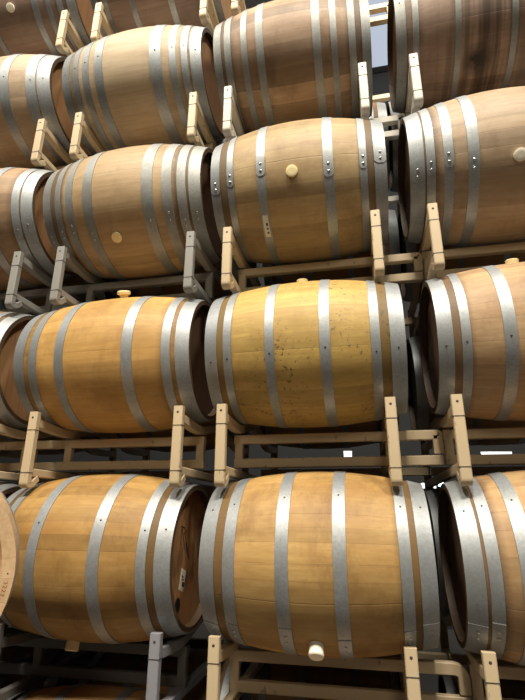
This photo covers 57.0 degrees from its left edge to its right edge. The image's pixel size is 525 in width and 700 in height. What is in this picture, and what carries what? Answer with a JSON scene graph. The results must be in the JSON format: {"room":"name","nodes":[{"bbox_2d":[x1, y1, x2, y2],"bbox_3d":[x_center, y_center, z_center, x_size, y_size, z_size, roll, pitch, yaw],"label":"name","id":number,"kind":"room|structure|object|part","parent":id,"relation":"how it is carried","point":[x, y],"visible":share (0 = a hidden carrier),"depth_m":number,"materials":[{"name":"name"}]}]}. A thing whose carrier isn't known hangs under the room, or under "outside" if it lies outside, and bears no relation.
{"room":"wine barrel cellar","nodes":[
{"label":"wine barrel cellar","id":0,"kind":"room"},
{"bbox_2d":[8,621,465,692],"bbox_3d":[-0.215,1.377,-1.498,18.000,0.150,20.000,-4,-19,11],"label":"floor","id":1,"kind":"structure","parent":0,"point":[428,682],"depth_m":6.44,"materials":[{"name":"concrete"}]},
{"bbox_3d":[-0.719,2.358,2.210,0.997,0.343,1.284,-4,-19,11],"label":"rack","id":2,"kind":"object","parent":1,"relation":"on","visible":0},
{"bbox_2d":[6,683,165,699],"bbox_3d":[-0.704,1.806,1.973,0.870,0.720,0.720,-4,-19,11],"label":"wine barrel","id":3,"kind":"object","parent":2,"relation":"on","point":[87,691],"visible":0.92,"depth_m":2.07,"materials":[{"name":"brown wood"}]},
{"bbox_2d":[0,618,240,699],"bbox_3d":[-0.743,1.500,2.506,0.979,0.353,1.284,-4,-19,11],"label":"rack","id":4,"kind":"object","parent":3,"relation":"on","point":[157,648],"visible":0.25,"depth_m":2.17,"materials":[{"name":"grey paint"}]},
{"bbox_3d":[-0.982,1.403,2.593,0.040,0.095,1.211,-4,-19,11],"label":"cradle rail","id":5,"kind":"part","parent":4,"relation":"part of","materials":[{"name":"grey paint"}]},
{"bbox_3d":[-0.984,1.616,2.521,0.040,0.036,1.228,-4,-19,11],"label":"rail","id":6,"kind":"part","parent":4,"relation":"part of","materials":[{"name":"grey paint"}]},
{"bbox_2d":[0,474,209,651],"bbox_3d":[-0.727,0.966,2.264,0.873,0.746,0.721,-4,-19,11],"label":"wine barrel","id":7,"kind":"object","parent":4,"relation":"on","point":[104,558],"visible":0.9,"depth_m":1.97,"materials":[{"name":"brown wood"}]},
{"bbox_2d":[19,405,249,487],"bbox_3d":[-0.710,0.640,2.791,0.997,0.362,1.284,-4,-19,11],"label":"rack","id":8,"kind":"object","parent":7,"relation":"on","point":[179,469],"visible":0.7,"depth_m":2.44,"materials":[{"name":"beige paint"}]},
{"bbox_3d":[-0.960,0.760,2.806,0.040,0.036,1.228,-4,-19,11],"label":"rail","id":9,"kind":"part","parent":8,"relation":"part of","materials":[{"name":"beige paint"}]},
{"bbox_3d":[-0.958,0.529,2.884,0.040,0.095,1.211,-4,-19,11],"label":"cradle rail","id":10,"kind":"part","parent":8,"relation":"part of","materials":[{"name":"beige paint"}]},
{"bbox_2d":[13,290,215,432],"bbox_3d":[-0.710,0.067,2.564,0.900,0.738,0.709,-4,-19,11],"label":"wine barrel","id":11,"kind":"object","parent":8,"relation":"on","point":[123,364],"visible":0.91,"depth_m":2.27,"materials":[{"name":"brown wood"}]},
{"bbox_2d":[49,231,232,310],"bbox_3d":[-0.699,-0.231,3.084,0.998,0.358,1.284,-4,-19,11],"label":"rack","id":12,"kind":"object","parent":11,"relation":"on","point":[59,295],"visible":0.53,"depth_m":2.68,"materials":[{"name":"grey paint"}]},
{"bbox_3d":[-0.949,-0.113,3.099,0.040,0.036,1.228,-4,-19,11],"label":"rail","id":13,"kind":"part","parent":12,"relation":"part of","materials":[{"name":"grey paint"}]},
{"bbox_3d":[-0.948,-0.340,3.176,0.040,0.095,1.211,-4,-19,11],"label":"cradle rail","id":14,"kind":"part","parent":12,"relation":"part of","materials":[{"name":"grey paint"}]},
{"bbox_2d":[43,144,221,279],"bbox_3d":[-0.698,-0.798,2.855,0.905,0.748,0.748,-4,-19,11],"label":"wine barrel","id":15,"kind":"object","parent":12,"relation":"on","point":[127,213],"visible":0.86,"depth_m":2.55,"materials":[{"name":"beige wood"}]},
{"bbox_2d":[69,92,217,160],"bbox_3d":[-0.724,-1.095,3.382,0.987,0.332,1.284,-4,-19,11],"label":"rack","id":16,"kind":"object","parent":15,"relation":"on","point":[195,114],"visible":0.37,"depth_m":2.83,"materials":[{"name":"beige paint"}]},
{"bbox_3d":[-0.968,-0.993,3.402,0.040,0.036,1.228,-4,-19,11],"label":"rail","id":17,"kind":"part","parent":16,"relation":"part of","materials":[{"name":"beige paint"}]},
{"bbox_3d":[-0.967,-1.192,3.469,0.040,0.095,1.211,-4,-19,11],"label":"cradle rail","id":18,"kind":"part","parent":16,"relation":"part of","materials":[{"name":"beige paint"}]},
{"bbox_2d":[62,25,225,154],"bbox_3d":[-0.724,-1.650,3.150,0.887,0.748,0.748,-4,-19,11],"label":"wine barrel","id":19,"kind":"object","parent":16,"relation":"on","point":[132,87],"visible":0.81,"depth_m":2.85,"materials":[{"name":"brown wood"}]},
{"bbox_2d":[90,0,219,41],"bbox_3d":[-0.697,-1.950,3.666,0.997,0.333,1.284,-4,-19,11],"label":"rack","id":20,"kind":"object","parent":19,"relation":"on","point":[99,18],"visible":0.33,"depth_m":3.12,"materials":[{"name":"beige paint"}]},
{"bbox_3d":[-0.945,-2.047,3.755,0.040,0.095,1.211,-4,-19,11],"label":"cradle rail","id":21,"kind":"part","parent":20,"relation":"part of","materials":[{"name":"beige paint"}]},
{"bbox_2d":[90,0,231,36],"bbox_3d":[-0.682,-2.497,3.427,0.870,0.720,0.720,-4,-19,11],"label":"wine barrel","id":22,"kind":"object","parent":20,"relation":"on","point":[122,15],"visible":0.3,"depth_m":3.21,"materials":[{"name":"brown wood"}]},
{"bbox_3d":[-0.232,-1.893,3.543,0.040,0.036,1.228,-4,-19,11],"label":"rail","id":23,"kind":"part","parent":20,"relation":"part of","materials":[{"name":"beige paint"}]},
{"bbox_3d":[-0.231,-2.092,3.610,0.040,0.095,1.211,-4,-19,11],"label":"cradle rail","id":24,"kind":"part","parent":20,"relation":"part of","materials":[{"name":"beige paint"}]},
{"bbox_3d":[-0.264,-1.038,3.260,0.040,0.036,1.228,-4,-19,11],"label":"rail","id":25,"kind":"part","parent":16,"relation":"part of","materials":[{"name":"beige paint"}]},
{"bbox_3d":[-0.263,-1.236,3.327,0.040,0.095,1.211,-4,-19,11],"label":"cradle rail","id":26,"kind":"part","parent":16,"relation":"part of","materials":[{"name":"beige paint"}]},
{"bbox_2d":[216,138,229,145],"bbox_3d":[-0.537,-1.396,3.864,0.870,0.720,0.720,-4,-19,11],"label":"wine barrel","id":27,"kind":"object","parent":16,"relation":"on","point":[225,139],"visible":0.02,"depth_m":3.49,"materials":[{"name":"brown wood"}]},
{"bbox_2d":[118,259,256,301],"bbox_3d":[-0.522,-0.544,3.571,0.870,0.720,0.720,-4,-19,11],"label":"wine barrel","id":28,"kind":"object","parent":12,"relation":"on","point":[218,292],"visible":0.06,"depth_m":3.25,"materials":[{"name":"brown wood"}]},
{"bbox_3d":[-0.234,-0.158,2.955,0.040,0.036,1.228,-4,-19,11],"label":"rail","id":29,"kind":"part","parent":12,"relation":"part of","materials":[{"name":"grey paint"}]},
{"bbox_3d":[-0.233,-0.385,3.032,0.040,0.095,1.211,-4,-19,11],"label":"cradle rail","id":30,"kind":"part","parent":12,"relation":"part of","materials":[{"name":"grey paint"}]},
{"bbox_2d":[113,419,252,451],"bbox_3d":[-0.532,0.324,3.279,0.870,0.720,0.720,-4,-19,11],"label":"wine barrel","id":31,"kind":"object","parent":8,"relation":"on","point":[210,441],"visible":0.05,"depth_m":3.02,"materials":[{"name":"brown wood"}]},
{"bbox_3d":[-0.245,0.715,2.662,0.040,0.036,1.228,-4,-19,11],"label":"rail","id":32,"kind":"part","parent":8,"relation":"part of","materials":[{"name":"beige paint"}]},
{"bbox_3d":[-0.244,0.484,2.740,0.040,0.095,1.211,-4,-19,11],"label":"cradle rail","id":33,"kind":"part","parent":8,"relation":"part of","materials":[{"name":"beige paint"}]},
{"bbox_3d":[-0.286,1.359,2.452,0.040,0.095,1.211,-4,-19,11],"label":"cradle rail","id":34,"kind":"part","parent":4,"relation":"part of","materials":[{"name":"grey paint"}]},
{"bbox_3d":[-0.287,1.572,2.380,0.040,0.036,1.228,-4,-19,11],"label":"rail","id":35,"kind":"part","parent":4,"relation":"part of","materials":[{"name":"grey paint"}]},
{"bbox_2d":[193,483,216,497],"bbox_3d":[-0.548,1.198,2.987,0.870,0.720,0.720,-4,-19,11],"label":"wine barrel","id":36,"kind":"object","parent":4,"relation":"on","point":[210,489],"visible":0.02,"depth_m":2.94,"materials":[{"name":"brown wood"}]},
{"bbox_2d":[78,648,250,699],"bbox_3d":[-0.531,2.051,2.694,0.870,0.720,0.720,-4,-19,11],"label":"wine barrel","id":37,"kind":"object","parent":2,"relation":"on","point":[196,657],"visible":0.4,"depth_m":2.62,"materials":[{"name":"brown wood"}]},
{"bbox_3d":[-1.127,1.514,1.142,0.340,1.272,0.480,13,-22,-33],"label":"stand","id":38,"kind":"object","parent":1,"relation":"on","visible":0},
{"bbox_2d":[0,490,19,616],"bbox_3d":[-1.122,0.638,1.438,0.670,0.670,0.881,13,-22,-33],"label":"wine barrel","id":39,"kind":"object","parent":38,"relation":"on","point":[9,535],"visible":1,"depth_m":1.26,"materials":[{"name":"brown wood"}]},
{"bbox_2d":[0,71,524,628],"bbox_3d":[1.903,-0.969,9.725,18.000,11.500,0.200,-4,-19,11],"label":"wall","id":40,"kind":"structure","parent":0,"point":[380,82],"depth_m":9.04,"materials":[{"name":"grey paint"}]},
{"bbox_2d":[343,451,352,456],"bbox_3d":[1.537,1.890,8.693,0.160,0.140,0.068,-4,-19,11],"label":"wall lamp","id":41,"kind":"object","parent":40,"relation":"attached to","point":[345,453],"visible":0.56,"depth_m":8.67,"materials":[{"name":"metal"}]},
{"bbox_2d":[480,451,511,453],"bbox_3d":[3.963,1.784,8.187,0.500,0.120,0.068,-4,-19,11],"label":"wall lamp","id":42,"kind":"object","parent":40,"relation":"attached to","point":[498,452],"visible":0.43,"depth_m":8.16,"materials":[{"name":"metal"}]},
{"bbox_2d":[481,452,511,453],"bbox_3d":[3.957,1.775,8.159,0.480,0.100,0.009,-4,-19,11],"label":"diffuser","id":43,"kind":"object","parent":42,"relation":"attached to","point":[481,452],"depth_m":8.17,"materials":[{"name":"white plastic"}]},
{"bbox_2d":[244,0,387,73],"bbox_3d":[-0.139,-9.652,2.332,18.000,0.200,20.200,-4,-19,11],"label":"ceiling","id":44,"kind":"structure","parent":0,"point":[249,3],"depth_m":9.83,"materials":[{"name":"grey paint"}]},
{"bbox_2d":[368,0,388,67],"bbox_3d":[2.370,-7.275,8.953,2.800,0.040,4.600,-4,-19,11],"label":"window","id":45,"kind":"structure","parent":44,"relation":"attached to","point":[378,33],"depth_m":10.53,"materials":[{"name":"glass"}]},
{"bbox_3d":[0.396,2.288,1.985,0.975,0.343,1.284,-4,-19,11],"label":"rack","id":46,"kind":"object","parent":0,"visible":0},
{"bbox_2d":[242,662,401,699],"bbox_3d":[0.368,1.994,2.512,0.870,0.720,0.720,-4,-19,11],"label":"wine barrel","id":47,"kind":"object","parent":46,"relation":"on","point":[268,671],"visible":0.27,"depth_m":2.44,"materials":[{"name":"brown wood"}]},
{"bbox_3d":[0.216,1.748,1.788,0.870,0.720,0.721,-4,-19,11],"label":"wine barrel","id":48,"kind":"object","parent":46,"relation":"on","visible":0},
{"bbox_2d":[206,635,471,699],"bbox_3d":[0.401,1.428,2.276,0.975,0.353,1.284,-4,-19,11],"label":"rack","id":49,"kind":"object","parent":48,"relation":"on","point":[413,662],"visible":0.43,"depth_m":1.96,"materials":[{"name":"beige paint"}]},
{"bbox_3d":[-0.053,1.345,2.405,0.040,0.095,1.211,-4,-19,11],"label":"cradle rail","id":50,"kind":"part","parent":49,"relation":"part of","materials":[{"name":"beige paint"}]},
{"bbox_3d":[-0.054,1.557,2.333,0.040,0.036,1.228,-4,-19,11],"label":"rail","id":51,"kind":"part","parent":49,"relation":"part of","materials":[{"name":"beige paint"}]},
{"bbox_2d":[198,471,439,660],"bbox_3d":[0.245,0.892,2.071,0.880,0.722,0.722,-4,-19,11],"label":"wine barrel","id":52,"kind":"object","parent":49,"relation":"on","point":[318,566],"visible":0.97,"depth_m":1.78,"materials":[{"name":"brown wood"}]},
{"bbox_2d":[214,397,444,486],"bbox_3d":[0.405,0.570,2.566,0.975,0.362,1.284,-4,-19,11],"label":"rack","id":53,"kind":"object","parent":52,"relation":"on","point":[389,436],"visible":0.82,"depth_m":2.25,"materials":[{"name":"beige paint"}]},
{"bbox_3d":[-0.050,0.703,2.622,0.040,0.036,1.228,-4,-19,11],"label":"rail","id":54,"kind":"part","parent":53,"relation":"part of","materials":[{"name":"beige paint"}]},
{"bbox_3d":[-0.049,0.472,2.700,0.040,0.095,1.211,-4,-19,11],"label":"cradle rail","id":55,"kind":"part","parent":53,"relation":"part of","materials":[{"name":"beige paint"}]},
{"bbox_2d":[204,278,407,427],"bbox_3d":[0.228,0.013,2.374,0.869,0.729,0.713,-4,-19,11],"label":"wine barrel","id":56,"kind":"object","parent":53,"relation":"on","point":[303,353],"visible":0.96,"depth_m":2.07,"materials":[{"name":"brown wood"}]},
{"bbox_2d":[221,209,423,325],"bbox_3d":[0.410,-0.301,2.860,0.975,0.358,1.284,-4,-19,11],"label":"rack","id":57,"kind":"object","parent":56,"relation":"on","point":[377,260],"visible":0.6,"depth_m":2.50,"materials":[{"name":"beige paint"}]},
{"bbox_3d":[-0.045,-0.170,2.917,0.040,0.036,1.228,-4,-19,11],"label":"rail","id":58,"kind":"part","parent":57,"relation":"part of","materials":[{"name":"beige paint"}]},
{"bbox_3d":[-0.044,-0.397,2.994,0.040,0.095,1.211,-4,-19,11],"label":"cradle rail","id":59,"kind":"part","parent":57,"relation":"part of","materials":[{"name":"beige paint"}]},
{"bbox_2d":[210,117,388,264],"bbox_3d":[0.223,-0.857,2.669,0.868,0.748,0.748,-4,-19,11],"label":"wine barrel","id":60,"kind":"object","parent":57,"relation":"on","point":[299,191],"visible":0.91,"depth_m":2.36,"materials":[{"name":"brown wood"}]},
{"bbox_2d":[222,62,404,203],"bbox_3d":[0.401,-1.166,3.155,0.994,0.332,1.284,-4,-19,11],"label":"rack","id":61,"kind":"object","parent":60,"relation":"on","point":[230,112],"visible":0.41,"depth_m":2.67,"materials":[{"name":"paint"}]},
{"bbox_3d":[-0.063,-1.050,3.220,0.040,0.036,1.228,-4,-19,11],"label":"rail","id":62,"kind":"part","parent":61,"relation":"part of","materials":[{"name":"paint"}]},
{"bbox_3d":[-0.062,-1.249,3.287,0.040,0.095,1.211,-4,-19,11],"label":"cradle rail","id":63,"kind":"part","parent":61,"relation":"part of","materials":[{"name":"paint"}]},
{"bbox_2d":[213,0,372,136],"bbox_3d":[0.208,-1.709,2.961,0.871,0.748,0.748,-4,-19,11],"label":"wine barrel","id":64,"kind":"object","parent":61,"relation":"on","point":[283,61],"visible":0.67,"depth_m":2.66,"materials":[{"name":"brown wood"}]},
{"bbox_2d":[231,0,389,101],"bbox_3d":[0.418,-2.021,3.441,0.975,0.333,1.284,-4,-19,11],"label":"rack","id":65,"kind":"object","parent":64,"relation":"on","point":[237,6],"visible":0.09,"depth_m":3.07,"materials":[{"name":"beige paint"}]},
{"bbox_3d":[-0.035,-2.105,3.571,0.040,0.095,1.211,-4,-19,11],"label":"cradle rail","id":66,"kind":"part","parent":65,"relation":"part of","materials":[{"name":"beige paint"}]},
{"bbox_2d":[369,102,389,189],"bbox_3d":[0.488,-1.461,3.657,0.870,0.720,0.720,-4,-19,11],"label":"wine barrel","id":67,"kind":"object","parent":61,"relation":"on","point":[378,108],"visible":0.06,"depth_m":3.31,"materials":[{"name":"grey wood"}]},
{"bbox_2d":[262,210,400,292],"bbox_3d":[0.483,-0.607,3.368,0.870,0.720,0.720,-4,-19,11],"label":"wine barrel","id":68,"kind":"object","parent":57,"relation":"on","point":[392,247],"visible":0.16,"depth_m":3.02,"materials":[{"name":"brown wood"}]},
{"bbox_3d":[0.658,-0.441,2.852,0.040,0.095,1.211,-4,-19,11],"label":"cradle rail","id":69,"kind":"part","parent":57,"relation":"part of","materials":[{"name":"beige paint"}]},
{"bbox_3d":[0.657,-0.214,2.775,0.040,0.036,1.228,-4,-19,11],"label":"rail","id":70,"kind":"part","parent":57,"relation":"part of","materials":[{"name":"beige paint"}]},
{"bbox_2d":[256,416,398,448],"bbox_3d":[0.394,0.266,3.092,0.870,0.720,0.720,-4,-19,11],"label":"wine barrel","id":71,"kind":"object","parent":53,"relation":"on","point":[370,426],"visible":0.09,"depth_m":2.85,"materials":[{"name":"brown wood"}]},
{"bbox_3d":[0.654,0.428,2.558,0.040,0.095,1.211,-4,-19,11],"label":"cradle rail","id":72,"kind":"part","parent":53,"relation":"part of","materials":[{"name":"beige paint"}]},
{"bbox_3d":[0.653,0.658,2.480,0.040,0.036,1.228,-4,-19,11],"label":"rail","id":73,"kind":"part","parent":53,"relation":"part of","materials":[{"name":"beige paint"}]},
{"bbox_3d":[0.648,1.513,2.192,0.040,0.036,1.228,-4,-19,11],"label":"rail","id":74,"kind":"part","parent":49,"relation":"part of","materials":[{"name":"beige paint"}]},
{"bbox_3d":[1.270,2.233,1.809,0.811,0.343,1.284,-4,-19,11],"label":"rack","id":75,"kind":"object","parent":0,"visible":0},
{"bbox_2d":[438,666,524,698],"bbox_3d":[1.350,1.932,2.314,0.870,0.720,0.720,-4,-19,11],"label":"wine barrel","id":76,"kind":"object","parent":75,"relation":"on","point":[515,689],"visible":0.32,"depth_m":2.31,"materials":[{"name":"brown wood"}]},
{"bbox_3d":[1.194,1.687,1.590,0.870,0.720,0.721,-4,-19,11],"label":"wine barrel","id":77,"kind":"object","parent":75,"relation":"on","visible":0},
{"bbox_2d":[440,612,524,699],"bbox_3d":[1.275,1.373,2.099,0.811,0.353,1.284,-4,-19,11],"label":"rack","id":78,"kind":"object","parent":77,"relation":"on","point":[486,666],"visible":0.56,"depth_m":1.86,"materials":[{"name":"beige paint"}]},
{"bbox_2d":[424,488,449,613],"bbox_3d":[1.355,1.077,2.603,0.870,0.720,0.720,-4,-19,11],"label":"wine barrel","id":79,"kind":"object","parent":78,"relation":"on","point":[431,495],"visible":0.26,"depth_m":2.46,"materials":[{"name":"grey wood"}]},
{"bbox_3d":[0.900,1.497,2.141,0.040,0.036,1.228,-4,-19,11],"label":"rail","id":80,"kind":"part","parent":78,"relation":"part of","materials":[{"name":"beige paint"}]},
{"bbox_3d":[0.901,1.284,2.213,0.040,0.095,1.211,-4,-19,11],"label":"cradle rail","id":81,"kind":"part","parent":78,"relation":"part of","materials":[{"name":"beige paint"}]},
{"bbox_2d":[438,470,524,665],"bbox_3d":[1.198,0.832,1.879,0.882,0.720,0.720,-4,-19,11],"label":"wine barrel","id":82,"kind":"object","parent":78,"relation":"on","point":[481,525],"visible":0.96,"depth_m":1.70,"materials":[{"name":"orange wood"}]},
{"bbox_2d":[420,394,524,490],"bbox_3d":[1.279,0.514,2.389,0.811,0.362,1.284,-4,-19,11],"label":"rack","id":83,"kind":"object","parent":82,"relation":"on","point":[461,468],"visible":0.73,"depth_m":2.12,"materials":[{"name":"beige paint"}]},
{"bbox_3d":[0.905,0.412,2.507,0.040,0.095,1.211,-4,-19,11],"label":"cradle rail","id":84,"kind":"part","parent":83,"relation":"part of","materials":[{"name":"beige paint"}]},
{"bbox_3d":[0.904,0.642,2.429,0.040,0.036,1.228,-4,-19,11],"label":"rail","id":85,"kind":"part","parent":83,"relation":"part of","materials":[{"name":"beige paint"}]},
{"bbox_2d":[406,335,524,445],"bbox_3d":[1.343,0.206,2.901,0.870,0.720,0.720,-4,-19,11],"label":"wine barrel","id":86,"kind":"object","parent":83,"relation":"on","point":[421,416],"visible":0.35,"depth_m":2.72,"materials":[{"name":"brown wood"}]},
{"bbox_2d":[419,258,524,420],"bbox_3d":[1.204,-0.049,2.176,0.878,0.727,0.709,-4,-19,11],"label":"wine barrel","id":87,"kind":"object","parent":83,"relation":"on","point":[472,322],"visible":0.95,"depth_m":1.96,"materials":[{"name":"beige wood"}]},
{"bbox_2d":[407,203,524,337],"bbox_3d":[1.283,-0.356,2.683,0.811,0.358,1.284,-4,-19,11],"label":"rack","id":88,"kind":"object","parent":87,"relation":"on","point":[434,260],"visible":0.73,"depth_m":2.41,"materials":[{"name":"beige paint"}]},
{"bbox_3d":[0.910,-0.457,2.801,0.040,0.095,1.211,-4,-19,11],"label":"cradle rail","id":89,"kind":"part","parent":88,"relation":"part of","materials":[{"name":"beige paint"}]},
{"bbox_3d":[0.909,-0.230,2.724,0.040,0.036,1.228,-4,-19,11],"label":"rail","id":90,"kind":"part","parent":88,"relation":"part of","materials":[{"name":"metal"}]},
{"bbox_2d":[397,210,524,302],"bbox_3d":[1.369,-0.663,3.190,0.870,0.720,0.720,-4,-19,11],"label":"wine barrel","id":91,"kind":"object","parent":88,"relation":"on","point":[405,247],"visible":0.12,"depth_m":2.91,"materials":[{"name":"brown wood"}]},
{"bbox_2d":[398,86,524,246],"bbox_3d":[1.181,-0.917,2.476,0.884,0.748,0.748,-4,-19,11],"label":"wine barrel","id":92,"kind":"object","parent":88,"relation":"on","point":[464,155],"visible":0.91,"depth_m":2.22,"materials":[{"name":"brown wood"}]},
{"bbox_2d":[397,53,422,212],"bbox_3d":[1.288,-1.222,2.976,0.811,0.332,1.284,-4,-19,11],"label":"rack","id":93,"kind":"object","parent":92,"relation":"on","point":[414,102],"visible":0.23,"depth_m":2.48,"materials":[{"name":"paint"}]},
{"bbox_2d":[386,102,404,191],"bbox_3d":[1.361,-1.516,3.480,0.870,0.720,0.720,-4,-19,11],"label":"wine barrel","id":94,"kind":"object","parent":93,"relation":"on","point":[393,144],"visible":0.14,"depth_m":3.42,"materials":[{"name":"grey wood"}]},
{"bbox_3d":[0.914,-1.310,3.090,0.040,0.095,1.211,-4,-19,11],"label":"cradle rail","id":95,"kind":"part","parent":93,"relation":"part of","materials":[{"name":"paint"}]},
{"bbox_3d":[0.913,-1.112,3.022,0.040,0.036,1.228,-4,-19,11],"label":"rail","id":96,"kind":"part","parent":93,"relation":"part of","materials":[{"name":"paint"}]},
{"bbox_2d":[387,0,524,113],"bbox_3d":[1.192,-1.771,2.763,0.880,0.748,0.748,-4,-19,11],"label":"wine barrel","id":97,"kind":"object","parent":93,"relation":"on","point":[463,47],"visible":0.76,"depth_m":2.52,"materials":[{"name":"brown wood"}]},
{"bbox_3d":[-1.579,2.412,2.384,0.776,0.343,1.284,-4,-19,11],"label":"rack","id":98,"kind":"object","parent":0,"visible":0},
{"bbox_3d":[-1.663,1.867,2.167,0.870,0.720,0.721,-4,-19,11],"label":"wine barrel","id":99,"kind":"object","parent":98,"relation":"on","visible":0},
{"bbox_2d":[0,622,60,675],"bbox_3d":[-1.575,1.553,2.674,0.776,0.353,1.284,-4,-19,11],"label":"rack","id":100,"kind":"object","parent":99,"relation":"on","point":[29,657],"visible":0.02,"depth_m":2.64,"materials":[{"name":"grey paint"}]},
{"bbox_2d":[0,481,21,498],"bbox_3d":[-1.658,1.012,2.456,0.870,0.720,0.720,-4,-19,11],"label":"wine barrel","id":101,"kind":"object","parent":100,"relation":"on","point":[8,488],"visible":0.09,"depth_m":2.41,"materials":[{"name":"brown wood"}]},
{"bbox_2d":[0,424,116,484],"bbox_3d":[-1.571,0.694,2.965,0.776,0.362,1.284,-4,-19,11],"label":"rack","id":102,"kind":"object","parent":101,"relation":"on","point":[6,469],"visible":0.38,"depth_m":2.62,"materials":[{"name":"beige paint"}]},
{"bbox_3d":[-1.927,0.591,3.079,0.040,0.095,1.211,-4,-19,11],"label":"cradle rail","id":103,"kind":"part","parent":102,"relation":"part of","materials":[{"name":"beige paint"}]},
{"bbox_2d":[0,311,35,434],"bbox_3d":[-1.673,0.141,2.755,0.870,0.720,0.720,-4,-19,11],"label":"wine barrel","id":104,"kind":"object","parent":102,"relation":"on","point":[13,414],"visible":0.37,"depth_m":2.51,"materials":[{"name":"brown wood"}]},
{"bbox_2d":[0,251,85,315],"bbox_3d":[-1.566,-0.176,3.259,0.776,0.358,1.284,-4,-19,11],"label":"rack","id":105,"kind":"object","parent":104,"relation":"on","point":[14,299],"visible":0.25,"depth_m":2.73,"materials":[{"name":"grey paint"}]},
{"bbox_3d":[-1.210,-0.096,3.152,0.040,0.036,1.228,-4,-19,11],"label":"rail","id":106,"kind":"part","parent":105,"relation":"part of","materials":[{"name":"grey paint"}]},
{"bbox_2d":[0,167,77,292],"bbox_3d":[-1.637,-0.739,3.045,0.885,0.748,0.748,-4,-19,11],"label":"wine barrel","id":107,"kind":"object","parent":105,"relation":"on","point":[22,225],"visible":0.57,"depth_m":2.71,"materials":[{"name":"brown wood"}]},
{"bbox_2d":[31,118,75,171],"bbox_3d":[-1.571,-1.042,3.553,0.776,0.332,1.284,-4,-19,11],"label":"rack","id":108,"kind":"object","parent":107,"relation":"on","point":[38,159],"visible":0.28,"depth_m":2.93,"materials":[{"name":"beige paint"}]},
{"bbox_2d":[0,54,93,168],"bbox_3d":[-1.652,-1.591,3.337,0.845,0.748,0.748,-4,-19,11],"label":"wine barrel","id":109,"kind":"object","parent":108,"relation":"on","point":[31,90],"visible":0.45,"depth_m":3.01,"materials":[{"name":"beige wood"}]},
{"bbox_2d":[55,10,84,56],"bbox_3d":[-1.552,-1.897,3.839,0.786,0.333,1.284,-4,-19,11],"label":"rack","id":110,"kind":"object","parent":109,"relation":"on","point":[65,24],"visible":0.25,"depth_m":3.20,"materials":[{"name":"beige paint"}]},
{"bbox_2d":[0,0,102,57],"bbox_3d":[-1.643,-2.446,3.625,0.875,0.748,0.748,-4,-19,11],"label":"wine barrel","id":111,"kind":"object","parent":110,"relation":"on","point":[26,26],"visible":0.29,"depth_m":3.33,"materials":[{"name":"brown wood"}]},
{"bbox_3d":[-1.191,-1.833,3.737,0.040,0.036,1.228,-4,-19,11],"label":"rail","id":112,"kind":"part","parent":110,"relation":"part of","materials":[{"name":"beige paint"}]},
{"bbox_3d":[-1.190,-2.032,3.804,0.040,0.095,1.211,-4,-19,11],"label":"cradle rail","id":113,"kind":"part","parent":110,"relation":"part of","materials":[{"name":"beige paint"}]},
{"bbox_3d":[-1.215,-0.978,3.452,0.040,0.036,1.228,-4,-19,11],"label":"rail","id":114,"kind":"part","parent":108,"relation":"part of","materials":[{"name":"beige paint"}]},
{"bbox_3d":[-1.214,-1.176,3.519,0.040,0.095,1.211,-4,-19,11],"label":"cradle rail","id":115,"kind":"part","parent":108,"relation":"part of","materials":[{"name":"beige paint"}]},
{"bbox_3d":[-1.208,-0.323,3.229,0.040,0.095,1.211,-4,-19,11],"label":"cradle rail","id":116,"kind":"part","parent":105,"relation":"part of","materials":[{"name":"grey paint"}]},
{"bbox_2d":[0,275,117,315],"bbox_3d":[-1.489,-0.483,3.767,0.870,0.720,0.720,-4,-19,11],"label":"wine barrel","id":117,"kind":"object","parent":105,"relation":"on","point":[76,280],"visible":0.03,"depth_m":3.42,"materials":[{"name":"brown wood"}]},
{"bbox_3d":[-1.214,0.776,2.857,0.040,0.036,1.228,-4,-19,11],"label":"rail","id":118,"kind":"part","parent":102,"relation":"part of","materials":[{"name":"beige paint"}]},
{"bbox_2d":[0,430,102,454],"bbox_3d":[-1.501,0.386,3.475,0.870,0.720,0.720,-4,-19,11],"label":"wine barrel","id":119,"kind":"object","parent":102,"relation":"on","point":[3,438],"visible":0.08,"depth_m":3.24,"materials":[{"name":"brown wood"}]},
{"bbox_3d":[-1.213,0.545,2.935,0.040,0.095,1.211,-4,-19,11],"label":"cradle rail","id":120,"kind":"part","parent":102,"relation":"part of","materials":[{"name":"beige paint"}]},
{"bbox_3d":[-1.218,1.631,2.568,0.040,0.036,1.228,-4,-19,11],"label":"rail","id":121,"kind":"part","parent":100,"relation":"part of","materials":[{"name":"grey paint"}]}
]}

